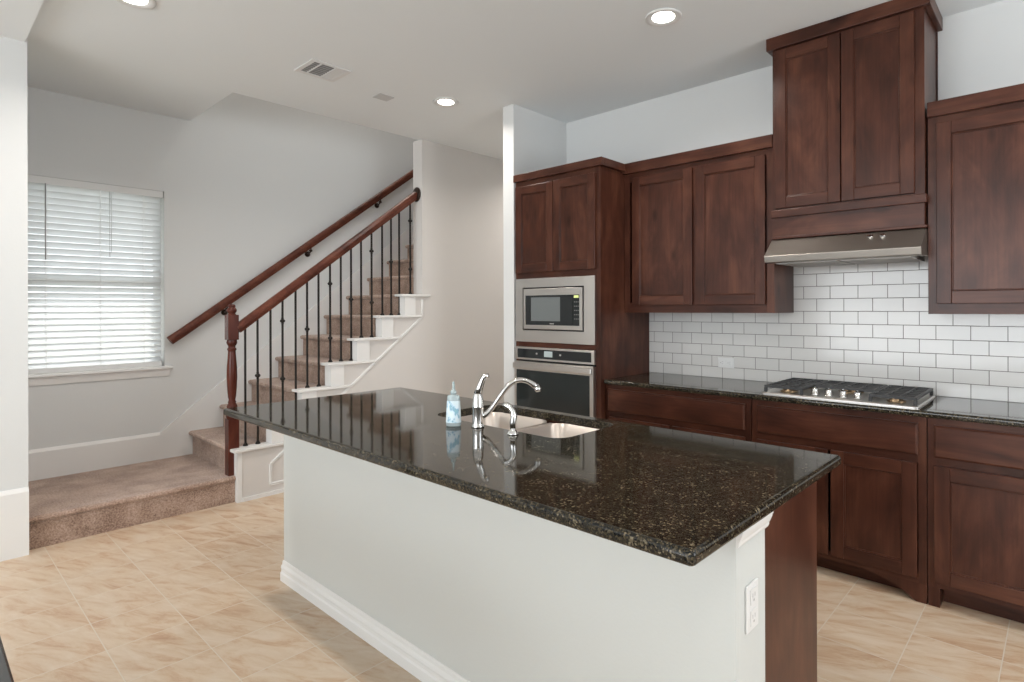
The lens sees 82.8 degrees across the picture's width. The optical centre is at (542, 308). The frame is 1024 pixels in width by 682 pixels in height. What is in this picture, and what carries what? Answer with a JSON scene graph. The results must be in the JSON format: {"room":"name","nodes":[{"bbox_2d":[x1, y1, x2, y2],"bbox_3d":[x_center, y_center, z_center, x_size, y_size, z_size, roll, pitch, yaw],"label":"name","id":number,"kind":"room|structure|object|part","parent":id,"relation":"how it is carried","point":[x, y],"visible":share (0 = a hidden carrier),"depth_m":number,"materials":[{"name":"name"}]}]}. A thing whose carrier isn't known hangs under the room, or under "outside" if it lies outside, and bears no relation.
{"room":"kitchen","nodes":[
{"label":"kitchen","id":0,"kind":"room"},
{"bbox_2d":[0,36,27,491],"bbox_3d":[-5.132,-0.073,1.871,1.280,2.976,5.086,0,0,42],"label":"wall","id":1,"kind":"structure","parent":0,"point":[13,53],"depth_m":3.28,"materials":[{"name":"white paint"}]},
{"bbox_2d":[0,487,28,561],"bbox_3d":[-4.613,1.221,1.472,0.020,0.385,4.986,0,0,42],"label":"baseboard","id":2,"kind":"structure","parent":1,"relation":"attached to","point":[14,503],"depth_m":3.27,"materials":[{"name":"white paint"}]},
{"bbox_2d":[28,225,412,481],"bbox_3d":[-1.856,-0.615,6.053,0.018,4.041,5.514,0,0,42],"label":"baseboard","id":3,"kind":"structure","parent":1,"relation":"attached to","point":[174,440],"depth_m":4.87,"materials":[{"name":"white paint"}]},
{"bbox_2d":[0,0,43,41],"bbox_3d":[-2.241,-1.722,-0.757,8.900,0.396,5.076,0,0,42],"label":"ceiling","id":4,"kind":"structure","parent":0,"point":[17,17],"depth_m":3.04,"materials":[{"name":"white paint"}]},
{"bbox_2d":[27,87,417,449],"bbox_3d":[-0.779,-1.398,7.302,0.262,5.600,8.814,0,0,42],"label":"wall","id":5,"kind":"structure","parent":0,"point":[245,182],"depth_m":4.99,"materials":[{"name":"white paint"}]},
{"bbox_2d":[28,174,162,373],"bbox_3d":[-3.394,-0.239,4.417,0.078,1.416,0.862,0,0,42],"label":"window blind","id":6,"kind":"object","parent":5,"relation":"attached to","point":[101,300],"visible":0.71,"depth_m":4.41,"materials":[{"name":"white plastic"}]},
{"bbox_3d":[-3.401,0.452,4.424,0.048,0.036,0.846,0,0,42],"label":"rail","id":7,"kind":"part","parent":6,"relation":"part of","materials":[{"name":"white plastic"}]},
{"bbox_3d":[-3.387,-0.228,4.441,0.040,1.365,0.003,0,0,42],"label":"ladder cord","id":8,"kind":"part","parent":6,"relation":"part of","materials":[{"name":"white fabric"}]},
{"bbox_3d":[-3.325,-0.645,4.465,0.005,0.510,0.013,0,0,42],"label":"lift cord","id":9,"kind":"part","parent":6,"relation":"part of","materials":[{"name":"white fabric"}]},
{"bbox_2d":[28,206,172,385],"bbox_3d":[-3.409,-0.199,4.430,0.192,1.498,0.974,0,0,42],"label":"window","id":10,"kind":"structure","parent":5,"relation":"attached to","point":[152,371],"depth_m":4.40,"materials":[{"name":"white paint"}]},
{"bbox_3d":[-3.389,0.510,4.413,0.142,0.080,0.974,0,0,42],"label":"sill","id":11,"kind":"part","parent":10,"relation":"part of","materials":[{"name":"white paint"}]},
{"bbox_3d":[-1.771,-1.140,6.085,0.101,2.853,3.790,0,0,42],"label":"wall handrail","id":12,"kind":"part","parent":5,"relation":"part of","materials":[{"name":"brown wood"}]},
{"bbox_2d":[413,139,503,402],"bbox_3d":[0.860,-0.090,7.686,0.140,2.976,6.050,0,0,42],"label":"wall","id":13,"kind":"structure","parent":0,"point":[458,253],"depth_m":5.72,"materials":[{"name":"grey paint"}]},
{"bbox_2d":[0,493,1023,681],"bbox_3d":[0.729,1.458,2.514,8.900,0.120,13.900,0,0,42],"label":"floor","id":14,"kind":"structure","parent":0,"point":[196,596],"depth_m":2.59,"materials":[{"name":"beige tile"}]},
{"bbox_2d":[0,637,13,681],"bbox_3d":[-1.722,1.029,1.090,1.980,0.752,0.961,0,0,42],"label":"table","id":15,"kind":"object","parent":14,"relation":"on","point":[5,672],"visible":1,"depth_m":1.05,"materials":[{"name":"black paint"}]},
{"bbox_2d":[28,244,430,549],"bbox_3d":[-1.758,-0.124,5.415,1.018,3.059,4.698,0,0,42],"label":"staircase","id":16,"kind":"structure","parent":14,"relation":"on","point":[70,507],"depth_m":4.44,"materials":[{"name":"beige carpet"}]},
{"bbox_3d":[-2.229,1.225,4.231,0.097,0.364,0.034,0,0,42],"label":"corner trim","id":17,"kind":"part","parent":16,"relation":"part of","materials":[{"name":"white paint"}]},
{"bbox_3d":[-1.628,1.391,4.819,0.012,0.028,1.645,0,0,42],"label":"shoe moulding","id":18,"kind":"part","parent":16,"relation":"part of","materials":[{"name":"white paint"}]},
{"bbox_3d":[-2.037,0.936,4.441,0.100,0.168,0.116,0,0,42],"label":"riser trim","id":19,"kind":"part","parent":16,"relation":"part of","materials":[{"name":"white paint"}]},
{"bbox_3d":[-1.878,0.744,4.617,0.100,0.168,0.116,0,0,42],"label":"riser trim","id":20,"kind":"part","parent":16,"relation":"part of","materials":[{"name":"white paint"}]},
{"bbox_2d":[225,187,420,475],"bbox_3d":[-1.734,0.043,4.834,0.120,2.353,1.678,0,0,42],"label":"stair railing","id":21,"kind":"object","parent":16,"relation":"on","point":[233,326],"visible":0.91,"depth_m":4.58,"materials":[{"name":"brown wood"}]},
{"bbox_3d":[-2.276,0.595,4.249,0.082,1.252,0.082,0,0,42],"label":"newel post","id":22,"kind":"part","parent":21,"relation":"part of","materials":[{"name":"brown wood"}]},
{"bbox_3d":[-1.718,-0.455,4.854,0.062,1.265,1.624,0,0,42],"label":"handrail","id":23,"kind":"part","parent":21,"relation":"part of","materials":[{"name":"brown wood"}]},
{"bbox_3d":[-1.720,0.553,4.793,0.100,0.168,0.116,0,0,42],"label":"riser trim","id":24,"kind":"part","parent":16,"relation":"part of","materials":[{"name":"white paint"}]},
{"bbox_3d":[-1.532,0.625,4.928,0.010,1.411,1.551,0,0,42],"label":"panel moulding","id":25,"kind":"part","parent":16,"relation":"part of","materials":[{"name":"white paint"}]},
{"bbox_3d":[-1.561,0.361,4.968,0.100,0.168,0.116,0,0,42],"label":"riser trim","id":26,"kind":"part","parent":16,"relation":"part of","materials":[{"name":"white paint"}]},
{"bbox_3d":[-1.403,0.170,5.144,0.100,0.168,0.116,0,0,42],"label":"riser trim","id":27,"kind":"part","parent":16,"relation":"part of","materials":[{"name":"white paint"}]},
{"bbox_3d":[-1.244,-0.022,5.320,0.100,0.168,0.116,0,0,42],"label":"riser trim","id":28,"kind":"part","parent":16,"relation":"part of","materials":[{"name":"white paint"}]},
{"bbox_2d":[280,412,816,681],"bbox_3d":[-0.194,0.961,2.449,2.449,0.880,0.753,0,0,42],"label":"kitchen island","id":29,"kind":"object","parent":14,"relation":"on","point":[447,584],"visible":0.57,"depth_m":1.88,"materials":[{"name":"grey paint"}]},
{"bbox_3d":[-0.383,1.348,2.242,2.445,0.106,0.191,0,0,42],"label":"baseboard","id":30,"kind":"part","parent":29,"relation":"part of","materials":[{"name":"white paint"}]},
{"bbox_3d":[-0.160,0.961,2.534,2.359,0.880,0.541,0,0,42],"label":"rail","id":31,"kind":"part","parent":29,"relation":"part of","materials":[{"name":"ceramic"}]},
{"bbox_2d":[223,387,840,565],"bbox_3d":[-0.291,0.503,2.375,2.518,0.033,1.024,0,0,42],"label":"island countertop","id":32,"kind":"structure","parent":29,"relation":"on","point":[678,496],"depth_m":1.81,"materials":[{"name":"stone"}]},
{"bbox_2d":[446,381,460,426],"bbox_3d":[-0.369,0.395,2.399,0.063,0.184,0.041,0,0,6],"label":"soap bottle","id":33,"kind":"object","parent":32,"relation":"on","point":[453,409],"visible":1,"depth_m":2.38,"materials":[{"name":"white plastic"}]},
{"bbox_2d":[471,373,540,427],"bbox_3d":[-0.150,0.376,2.396,0.287,0.220,0.053,0,0,-9],"label":"kitchen faucet","id":34,"kind":"object","parent":32,"relation":"on","point":[478,415],"visible":1,"depth_m":2.37,"materials":[{"name":"silver metal"}]},
{"bbox_3d":[-0.250,0.311,2.373,0.063,0.089,0.032,0,0,13],"label":"lever handle","id":35,"kind":"part","parent":34,"relation":"part of","materials":[{"name":"silver metal"}]},
{"bbox_3d":[-0.135,0.370,2.392,0.238,0.167,0.028,0,0,-7],"label":"spout","id":36,"kind":"part","parent":34,"relation":"part of","materials":[{"name":"silver metal"}]},
{"bbox_2d":[502,402,518,435],"bbox_3d":[-0.122,0.425,2.239,0.063,0.122,0.045,0,0,42],"label":"sprayer","id":37,"kind":"object","parent":32,"relation":"on","point":[513,416],"visible":1,"depth_m":2.22,"materials":[{"name":"silver metal"}]},
{"bbox_2d":[461,412,598,437],"bbox_3d":[-0.095,0.625,2.547,0.766,0.208,0.375,0,0,42],"label":"sink","id":38,"kind":"object","parent":32,"relation":"in","point":[540,427],"visible":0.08,"depth_m":2.62,"materials":[{"name":"silver metal"}]},
{"bbox_3d":[-0.230,0.610,2.669,0.403,0.178,0.375,0,0,42],"label":"bowl","id":39,"kind":"part","parent":38,"relation":"part of","materials":[{"name":"silver metal"}]},
{"bbox_3d":[0.066,0.624,2.401,0.331,0.208,0.375,0,0,42],"label":"bowl","id":40,"kind":"part","parent":38,"relation":"part of","materials":[{"name":"silver metal"}]},
{"bbox_2d":[745,578,757,634],"bbox_3d":[0.517,0.734,1.430,0.008,0.115,0.070,0,0,42],"label":"island outlet","id":41,"kind":"object","parent":29,"relation":"attached to","point":[751,590],"visible":1,"depth_m":1.42,"materials":[{"name":"white plastic"}]},
{"bbox_2d":[750,586,756,605],"bbox_3d":[0.519,0.708,1.429,0.003,0.038,0.034,0,0,42],"label":"socket","id":42,"kind":"object","parent":41,"relation":"attached to","point":[753,589],"depth_m":1.43,"materials":[{"name":"grey plastic"}]},
{"bbox_2d":[750,607,756,626],"bbox_3d":[0.519,0.759,1.429,0.003,0.038,0.034,0,0,42],"label":"socket","id":43,"kind":"object","parent":41,"relation":"attached to","point":[753,610],"depth_m":1.43,"materials":[{"name":"grey plastic"}]},
{"bbox_3d":[0.526,0.543,1.435,0.018,0.048,0.189,0,0,42],"label":"cap moulding","id":44,"kind":"part","parent":29,"relation":"part of","materials":[{"name":"white paint"}]},
{"bbox_3d":[0.723,0.958,1.735,0.019,0.880,0.541,0,0,42],"label":"panel","id":45,"kind":"part","parent":29,"relation":"part of","materials":[{"name":"brown wood"}]},
{"bbox_2d":[513,156,648,418],"bbox_3d":[0.303,0.189,4.420,0.839,2.420,0.646,0,0,42],"label":"tall cabinet","id":46,"kind":"object","parent":14,"relation":"on","point":[570,218],"visible":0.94,"depth_m":4.11,"materials":[{"name":"brown wood"}]},
{"bbox_3d":[-0.065,-0.596,4.343,0.378,0.657,0.019,0,0,42],"label":"door","id":47,"kind":"part","parent":46,"relation":"part of","materials":[{"name":"brown wood"}]},
{"bbox_3d":[-0.062,-0.596,4.346,0.254,0.533,0.005,0,0,42],"label":"door panel","id":48,"kind":"part","parent":46,"relation":"part of","materials":[{"name":"brown wood"}]},
{"bbox_2d":[513,346,595,417],"bbox_3d":[0.250,0.647,4.406,0.758,0.711,0.608,0,0,42],"label":"wall oven","id":49,"kind":"object","parent":46,"relation":"in","point":[566,378],"visible":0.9,"depth_m":4.16,"materials":[{"name":"silver metal"}]},
{"bbox_3d":[0.053,0.432,4.189,0.750,0.045,0.024,0,0,42],"label":"handle","id":50,"kind":"part","parent":49,"relation":"part of","materials":[{"name":"silver metal"}]},
{"bbox_3d":[0.072,0.712,4.214,0.704,0.496,0.029,0,0,42],"label":"door glass","id":51,"kind":"part","parent":49,"relation":"part of","materials":[{"name":"grey glass"}]},
{"bbox_3d":[0.077,0.340,4.216,0.710,0.068,0.018,0,0,42],"label":"control glass","id":52,"kind":"part","parent":49,"relation":"part of","materials":[{"name":"grey glass"}]},
{"bbox_3d":[0.076,0.340,4.215,0.758,0.096,0.021,0,0,42],"label":"control panel frame","id":53,"kind":"part","parent":49,"relation":"part of","materials":[{"name":"silver metal"}]},
{"bbox_2d":[516,275,595,344],"bbox_3d":[0.216,0.015,4.371,0.758,0.475,0.442,0,0,42],"label":"microwave","id":54,"kind":"object","parent":46,"relation":"in","point":[550,308],"visible":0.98,"depth_m":4.18,"materials":[{"name":"silver metal"}]},
{"bbox_3d":[0.048,0.015,4.244,0.459,0.220,0.022,0,0,42],"label":"door glass","id":55,"kind":"part","parent":54,"relation":"part of","materials":[{"name":"grey glass"}]},
{"bbox_3d":[0.071,0.005,4.222,0.567,0.300,0.025,0,0,42],"label":"door frame","id":56,"kind":"part","parent":54,"relation":"part of","materials":[{"name":"silver metal"}]},
{"bbox_3d":[0.242,0.014,4.069,0.059,0.220,0.022,0,0,42],"label":"control panel","id":57,"kind":"part","parent":54,"relation":"part of","materials":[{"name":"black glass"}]},
{"bbox_3d":[0.102,0.210,4.221,0.809,2.380,0.020,0,0,42],"label":"frame","id":58,"kind":"part","parent":46,"relation":"part of","materials":[{"name":"brown wood"}]},
{"bbox_3d":[0.179,-0.993,4.287,0.839,0.055,0.286,0,0,42],"label":"crown","id":59,"kind":"part","parent":46,"relation":"part of","materials":[{"name":"brown wood"}]},
{"bbox_3d":[0.222,-0.597,4.089,0.252,0.533,0.005,0,0,42],"label":"door panel","id":60,"kind":"part","parent":46,"relation":"part of","materials":[{"name":"brown wood"}]},
{"bbox_3d":[0.219,-0.597,4.086,0.376,0.657,0.019,0,0,42],"label":"door","id":61,"kind":"part","parent":46,"relation":"part of","materials":[{"name":"brown wood"}]},
{"bbox_2d":[606,384,751,441],"bbox_3d":[0.993,0.957,3.839,1.018,0.880,0.585,0,0,42],"label":"base cabinet","id":62,"kind":"object","parent":14,"relation":"on","point":[713,415],"visible":0.21,"depth_m":3.57,"materials":[{"name":"brown wood"}]},
{"bbox_3d":[0.625,1.008,3.790,0.465,0.544,0.019,0,0,42],"label":"door","id":63,"kind":"part","parent":62,"relation":"part of","materials":[{"name":"brown wood"}]},
{"bbox_3d":[0.799,0.623,3.632,0.957,0.150,0.019,0,0,42],"label":"drawer","id":64,"kind":"part","parent":62,"relation":"part of","materials":[{"name":"brown wood"}]},
{"bbox_3d":[0.981,1.007,3.468,0.467,0.544,0.019,0,0,42],"label":"door","id":65,"kind":"part","parent":62,"relation":"part of","materials":[{"name":"brown wood"}]},
{"bbox_2d":[604,372,1023,427],"bbox_3d":[2.120,0.495,2.810,4.070,0.030,0.600,0,0,42],"label":"countertop","id":66,"kind":"structure","parent":62,"relation":"on","point":[948,408],"depth_m":3.03,"materials":[{"name":"stone"}]},
{"bbox_2d":[761,378,935,408],"bbox_3d":[1.679,0.456,3.209,0.760,0.050,0.500,0,0,42],"label":"gas cooktop","id":67,"kind":"object","parent":66,"relation":"in","point":[855,392],"visible":1,"depth_m":3.15,"materials":[{"name":"silver metal"}]},
{"bbox_3d":[1.485,0.456,3.169,0.042,0.036,0.042,0,0,42],"label":"control knob","id":68,"kind":"part","parent":67,"relation":"part of","materials":[{"name":"silver metal"}]},
{"bbox_3d":[1.538,0.455,3.121,0.042,0.036,0.042,0,0,42],"label":"control knob","id":69,"kind":"part","parent":67,"relation":"part of","materials":[{"name":"silver metal"}]},
{"bbox_3d":[1.590,0.455,3.074,0.042,0.036,0.042,0,0,42],"label":"control knob","id":70,"kind":"part","parent":67,"relation":"part of","materials":[{"name":"silver metal"}]},
{"bbox_3d":[1.679,0.476,3.209,0.760,0.010,0.500,0,0,42],"label":"burner plate","id":71,"kind":"part","parent":67,"relation":"part of","materials":[{"name":"silver metal"}]},
{"bbox_3d":[1.642,0.455,3.027,0.042,0.036,0.042,0,0,42],"label":"control knob","id":72,"kind":"part","parent":67,"relation":"part of","materials":[{"name":"silver metal"}]},
{"bbox_2d":[752,399,927,603],"bbox_3d":[1.682,0.955,3.215,0.839,0.880,0.585,0,0,42],"label":"base cabinet","id":73,"kind":"object","parent":14,"relation":"on","point":[872,508],"visible":0.56,"depth_m":2.90,"materials":[{"name":"brown wood"}]},
{"bbox_3d":[1.344,1.006,3.139,0.375,0.544,0.019,0,0,42],"label":"door","id":74,"kind":"part","parent":73,"relation":"part of","materials":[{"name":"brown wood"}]},
{"bbox_3d":[1.490,0.621,3.006,0.772,0.150,0.019,0,0,42],"label":"drawer","id":75,"kind":"part","parent":73,"relation":"part of","materials":[{"name":"brown wood"}]},
{"bbox_3d":[1.636,1.005,2.880,0.256,0.420,0.005,0,0,42],"label":"door panel","id":76,"kind":"part","parent":73,"relation":"part of","materials":[{"name":"brown wood"}]},
{"bbox_3d":[1.633,1.005,2.877,0.380,0.544,0.019,0,0,42],"label":"door","id":77,"kind":"part","parent":73,"relation":"part of","materials":[{"name":"brown wood"}]},
{"bbox_2d":[928,418,1023,623],"bbox_3d":[2.343,0.953,2.617,0.942,0.880,0.585,0,0,42],"label":"base cabinet","id":78,"kind":"object","parent":14,"relation":"on","point":[976,470],"visible":0.98,"depth_m":2.60,"materials":[{"name":"brown wood"}]},
{"bbox_3d":[1.988,0.619,2.556,0.445,0.150,0.019,0,0,42],"label":"drawer","id":79,"kind":"part","parent":78,"relation":"part of","materials":[{"name":"brown wood"}]},
{"bbox_3d":[1.989,1.004,2.556,0.445,0.544,0.019,0,0,42],"label":"door","id":80,"kind":"part","parent":78,"relation":"part of","materials":[{"name":"brown wood"}]},
{"bbox_3d":[1.992,1.004,2.558,0.321,0.420,0.005,0,0,42],"label":"door panel","id":81,"kind":"part","parent":78,"relation":"part of","materials":[{"name":"brown wood"}]},
{"bbox_2d":[27,0,1003,159],"bbox_3d":[2.423,-1.758,4.396,8.900,0.350,8.824,0,0,42],"label":"ceiling","id":82,"kind":"structure","parent":0,"point":[566,61],"depth_m":3.55,"materials":[{"name":"white paint"}]},
{"bbox_2d":[116,0,156,8],"bbox_3d":[-2.073,-1.565,2.938,0.196,0.008,0.196,0,0,42],"label":"recessed light","id":83,"kind":"object","parent":82,"relation":"in","point":[140,4],"visible":1,"depth_m":2.98,"materials":[{"name":"white plastic"}]},
{"bbox_2d":[294,58,351,81],"bbox_3d":[-1.450,-1.567,3.834,0.260,0.007,0.275,0,0,42],"label":"ceiling vent","id":84,"kind":"object","parent":82,"relation":"in","point":[313,67],"visible":1,"depth_m":3.83,"materials":[{"name":"white plastic"}]},
{"bbox_2d":[373,93,393,100],"bbox_3d":[-1.185,-1.569,4.318,0.103,0.006,0.118,0,0,42],"label":"ceiling plate","id":85,"kind":"object","parent":82,"relation":"attached to","point":[380,96],"visible":1,"depth_m":4.32,"materials":[{"name":"grey"}]},
{"bbox_2d":[433,97,458,106],"bbox_3d":[-0.739,-1.569,4.428,0.196,0.008,0.196,0,0,42],"label":"recessed light","id":86,"kind":"object","parent":82,"relation":"in","point":[443,101],"visible":1,"depth_m":4.42,"materials":[{"name":"white plastic"}]},
{"bbox_2d":[645,8,681,26],"bbox_3d":[0.653,-1.573,3.144,0.196,0.008,0.196,0,0,42],"label":"recessed light","id":87,"kind":"object","parent":82,"relation":"in","point":[661,17],"visible":1,"depth_m":3.14,"materials":[{"name":"white plastic"}]},
{"bbox_2d":[503,104,565,404],"bbox_3d":[0.920,-0.091,5.823,0.115,2.976,3.530,0,0,42],"label":"wall","id":88,"kind":"structure","parent":0,"point":[532,141],"depth_m":4.54,"materials":[{"name":"white paint"}]},
{"bbox_2d":[519,346,595,366],"bbox_3d":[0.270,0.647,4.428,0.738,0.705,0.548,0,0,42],"label":"control panel","id":89,"kind":"object","parent":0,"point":[576,357],"depth_m":4.17,"materials":[{"name":"black"}]},
{"bbox_2d":[566,0,1023,402],"bbox_3d":[2.650,-0.096,2.830,6.468,2.976,0.140,0,0,42],"label":"wall","id":90,"kind":"structure","parent":0,"point":[980,49],"depth_m":3.94,"materials":[{"name":"white paint"}]},
{"bbox_2d":[622,134,793,312],"bbox_3d":[1.081,-0.498,3.908,1.061,1.056,0.359,0,0,42],"label":"upper cabinet","id":91,"kind":"object","parent":90,"relation":"attached to","point":[698,222],"visible":0.97,"depth_m":3.72,"materials":[{"name":"brown wood"}]},
{"bbox_3d":[0.807,-0.469,3.943,0.339,0.772,0.005,0,0,42],"label":"door panel","id":92,"kind":"part","parent":91,"relation":"part of","materials":[{"name":"brown wood"}]},
{"bbox_3d":[0.805,-0.469,3.940,0.463,0.896,0.019,0,0,42],"label":"door","id":93,"kind":"part","parent":91,"relation":"part of","materials":[{"name":"brown wood"}]},
{"bbox_3d":[1.079,-0.989,3.908,1.061,0.075,0.359,0,0,42],"label":"crown","id":94,"kind":"part","parent":91,"relation":"part of","materials":[{"name":"brown wood"}]},
{"bbox_3d":[1.165,-0.470,3.619,0.328,0.772,0.005,0,0,42],"label":"door panel","id":95,"kind":"part","parent":91,"relation":"part of","materials":[{"name":"brown wood"}]},
{"bbox_3d":[1.163,-0.470,3.617,0.452,0.896,0.019,0,0,42],"label":"door","id":96,"kind":"part","parent":91,"relation":"part of","materials":[{"name":"brown wood"}]},
{"bbox_2d":[649,256,1023,402],"bbox_3d":[2.317,0.039,3.030,4.070,0.880,0.008,0,0,42],"label":"tile backsplash","id":97,"kind":"structure","parent":90,"relation":"attached to","point":[861,323],"depth_m":3.44,"materials":[{"name":"white tile"}]},
{"bbox_2d":[718,357,733,367],"bbox_3d":[1.256,0.374,3.979,0.115,0.070,0.008,0,0,42],"label":"wall outlet","id":98,"kind":"object","parent":97,"relation":"attached to","point":[722,362],"visible":1,"depth_m":3.98,"materials":[{"name":"white plastic"}]},
{"bbox_2d":[766,0,942,239],"bbox_3d":[1.745,-0.991,3.282,0.810,1.177,0.394,0,0,42],"label":"upper cabinet","id":99,"kind":"object","parent":90,"relation":"attached to","point":[852,92],"visible":0.98,"depth_m":3.10,"materials":[{"name":"brown wood"}]},
{"bbox_3d":[1.491,-1.038,3.276,0.227,0.794,0.005,0,0,42],"label":"door panel","id":100,"kind":"part","parent":99,"relation":"part of","materials":[{"name":"brown wood"}]},
{"bbox_3d":[1.488,-1.038,3.273,0.350,0.918,0.019,0,0,42],"label":"door","id":101,"kind":"part","parent":99,"relation":"part of","materials":[{"name":"brown wood"}]},
{"bbox_2d":[764,228,927,266],"bbox_3d":[1.710,-0.327,3.240,0.762,0.148,0.490,0,0,42],"label":"range hood","id":102,"kind":"object","parent":99,"relation":"attached to","point":[910,245],"visible":0.93,"depth_m":3.08,"materials":[{"name":"silver metal"}]},
{"bbox_3d":[1.627,-0.486,3.143,0.767,0.168,0.028,0,0,42],"label":"moulding","id":103,"kind":"part","parent":99,"relation":"part of","materials":[{"name":"brown wood"}]},
{"bbox_3d":[1.743,-1.544,3.282,0.810,0.071,0.394,0,0,42],"label":"crown","id":104,"kind":"part","parent":99,"relation":"part of","materials":[{"name":"brown wood"}]},
{"bbox_3d":[1.750,-1.039,3.041,0.214,0.794,0.005,0,0,42],"label":"door panel","id":105,"kind":"part","parent":99,"relation":"part of","materials":[{"name":"brown wood"}]},
{"bbox_3d":[1.748,-1.039,3.038,0.338,0.918,0.019,0,0,42],"label":"door","id":106,"kind":"part","parent":99,"relation":"part of","materials":[{"name":"brown wood"}]},
{"bbox_2d":[927,83,1023,313],"bbox_3d":[2.432,-0.501,2.684,1.050,1.058,0.359,0,0,42],"label":"upper cabinet","id":107,"kind":"object","parent":90,"relation":"attached to","point":[976,140],"visible":1,"depth_m":2.78,"materials":[{"name":"brown wood"}]},
{"bbox_3d":[2.431,-0.993,2.684,1.050,0.075,0.359,0,0,42],"label":"crown","id":108,"kind":"part","parent":107,"relation":"part of","materials":[{"name":"brown wood"}]},
{"bbox_3d":[2.138,-0.472,2.739,0.341,0.774,0.005,0,0,42],"label":"door panel","id":109,"kind":"part","parent":107,"relation":"part of","materials":[{"name":"brown wood"}]},
{"label":"outside","id":110,"kind":"structure","parent":0,"visible":0},
{"bbox_3d":[-5.627,1.741,8.470,8.280,0.350,23.000,0,0,42],"label":"ground","id":111,"kind":"structure","parent":110,"visible":0},
{"bbox_2d":[28,311,152,363],"bbox_3d":[-5.473,0.741,9.002,0.200,1.650,12.000,0,0,42],"label":"wall","id":112,"kind":"structure","parent":111,"relation":"on","point":[28,311],"depth_m":7.94,"materials":[{"name":"grey paint"}]}
]}

